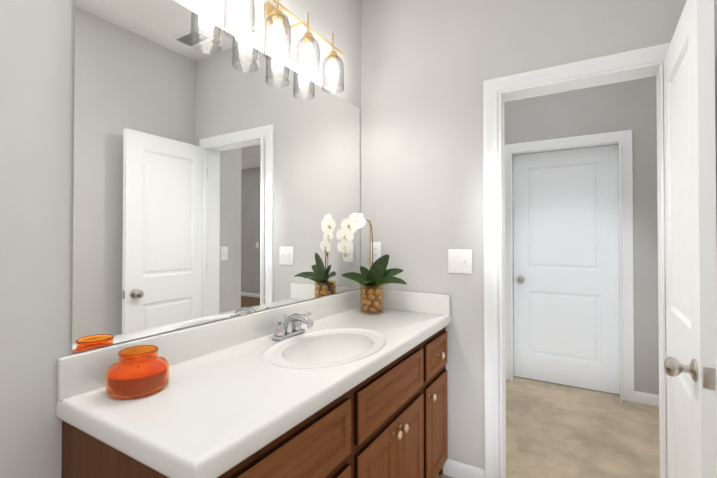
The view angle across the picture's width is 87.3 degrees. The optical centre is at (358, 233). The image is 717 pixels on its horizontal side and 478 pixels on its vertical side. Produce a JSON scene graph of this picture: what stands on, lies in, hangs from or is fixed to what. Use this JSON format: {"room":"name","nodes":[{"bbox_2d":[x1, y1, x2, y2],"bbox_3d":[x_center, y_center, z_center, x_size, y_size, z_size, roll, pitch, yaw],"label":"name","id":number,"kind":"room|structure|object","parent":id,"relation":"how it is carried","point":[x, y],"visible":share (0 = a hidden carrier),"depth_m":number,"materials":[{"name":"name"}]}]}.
{"room":"bathroom","nodes":[
{"label":"bathroom","id":0,"kind":"room"},
{"bbox_2d":[0,0,360,477],"bbox_3d":[-0.466,-0.082,1.614,0.127,2.750,4.900,0,-1,31],"label":"wall","id":1,"kind":"structure","parent":0,"point":[216,172],"depth_m":1.19,"materials":[{"name":"grey paint"}]},
{"bbox_2d":[223,0,343,93],"bbox_3d":[-0.299,-0.865,1.640,0.154,0.284,0.792,0,-1,31],"label":"sconce","id":2,"kind":"object","parent":1,"relation":"attached to","point":[276,20],"visible":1,"depth_m":1.61,"materials":[{"name":"glass"}]},
{"bbox_2d":[436,472,452,477],"bbox_3d":[-0.155,1.330,0.423,1.860,0.100,3.432,0,-1,31],"label":"floor","id":3,"kind":"structure","parent":0,"point":[442,475],"depth_m":2.01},
{"bbox_2d":[56,288,450,477],"bbox_3d":[-0.130,0.808,1.485,0.581,0.964,1.557,0,-1,31],"label":"bathroom vanity","id":4,"kind":"object","parent":3,"relation":"on","point":[340,385],"visible":0.98,"depth_m":1.14,"materials":[{"name":"brown"}]},
{"bbox_2d":[105,345,168,398],"bbox_3d":[-0.600,0.371,1.026,0.150,0.108,0.150,0,-1,31],"label":"candle jar","id":5,"kind":"object","parent":4,"relation":"on","point":[138,371],"visible":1,"depth_m":0.98,"materials":[{"name":"orange glass"}]},
{"bbox_2d":[271,312,313,340],"bbox_3d":[-0.250,0.383,1.559,0.154,0.100,0.227,0,-1,31],"label":"faucet","id":6,"kind":"object","parent":4,"relation":"on","point":[290,329],"depth_m":1.56,"materials":[{"name":"silver metal"}]},
{"bbox_2d":[336,213,406,313],"bbox_3d":[0.088,0.161,2.040,0.370,0.551,0.217,0,-1,31],"label":"orchid plant","id":7,"kind":"object","parent":4,"relation":"on","point":[374,277],"visible":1,"depth_m":2.06,"materials":[{"name":"green plant"}]},
{"bbox_2d":[361,0,686,471],"bbox_3d":[0.743,-0.079,1.956,1.620,2.750,0.120,0,-1,31],"label":"wall","id":8,"kind":"structure","parent":0,"point":[428,67],"depth_m":2.03,"materials":[{"name":"grey paint"}]},
{"bbox_2d":[371,242,380,262],"bbox_3d":[0.101,0.114,2.259,0.078,0.125,0.006,0,-1,31],"label":"wall outlet","id":9,"kind":"object","parent":8,"relation":"attached to","point":[376,250],"visible":0.77,"depth_m":2.25,"materials":[{"name":"white plastic"}]},
{"bbox_2d":[448,249,471,273],"bbox_3d":[0.536,0.149,1.993,0.128,0.128,0.021,0,-1,31],"label":"toggle light switch","id":10,"kind":"object","parent":8,"relation":"attached to","point":[459,260],"visible":1,"depth_m":2.00,"materials":[{"name":"white plastic"}]},
{"bbox_2d":[443,459,483,477],"bbox_3d":[0.552,1.255,1.977,0.216,0.083,0.013,0,-1,31],"label":"baseboard","id":11,"kind":"structure","parent":8,"relation":"attached to","point":[453,469],"depth_m":1.98,"materials":[{"name":"white paint"}]},
{"bbox_2d":[483,43,669,477],"bbox_3d":[1.017,0.254,1.770,0.806,2.081,0.164,0,-1,31],"label":"door frame","id":12,"kind":"structure","parent":8,"relation":"attached to","point":[615,68],"depth_m":1.87,"materials":[{"name":"white paint"}]},
{"bbox_2d":[663,0,716,477],"bbox_3d":[1.108,0.283,1.286,0.178,1.988,0.652,0,-1,31],"label":"bathroom door","id":13,"kind":"structure","parent":8,"relation":"in","point":[690,364],"depth_m":1.11,"materials":[{"name":"white paint"}]},
{"bbox_2d":[504,76,658,394],"bbox_3d":[1.742,-0.065,3.224,2.050,2.750,0.120,0,-1,31],"label":"wall","id":14,"kind":"structure","parent":0,"point":[621,106],"depth_m":2.91,"materials":[{"name":"grey paint"}]},
{"bbox_2d":[513,145,619,393],"bbox_3d":[1.749,0.290,3.216,0.795,2.012,0.106,0,-1,31],"label":"hall door","id":15,"kind":"structure","parent":14,"relation":"in","point":[566,264],"depth_m":3.22,"materials":[{"name":"white paint"}]},
{"bbox_2d":[505,130,633,402],"bbox_3d":[1.731,0.254,3.186,0.963,2.111,0.199,0,-1,31],"label":"door frame","id":16,"kind":"structure","parent":14,"relation":"attached to","point":[622,140],"depth_m":2.95,"materials":[{"name":"white paint"}]},
{"bbox_2d":[634,391,658,405],"bbox_3d":[2.396,1.258,2.816,0.549,0.083,0.133,0,-1,31],"label":"baseboard","id":17,"kind":"structure","parent":14,"relation":"attached to","point":[646,398],"depth_m":2.86,"materials":[{"name":"white paint"}]},
{"bbox_2d":[506,376,659,477],"bbox_3d":[4.169,1.346,2.176,7.520,0.106,3.988,0,-1,31],"label":"floor","id":18,"kind":"structure","parent":0,"point":[554,430],"depth_m":2.43,"materials":[{"name":"beige carpet"}]},
{"bbox_2d":[714,0,716,232],"bbox_3d":[0.749,-0.097,0.257,0.120,2.750,3.800,0,-1,31],"label":"wall","id":19,"kind":"structure","parent":0,"point":[715,19],"depth_m":1.46,"materials":[{"name":"grey paint"}]}
]}

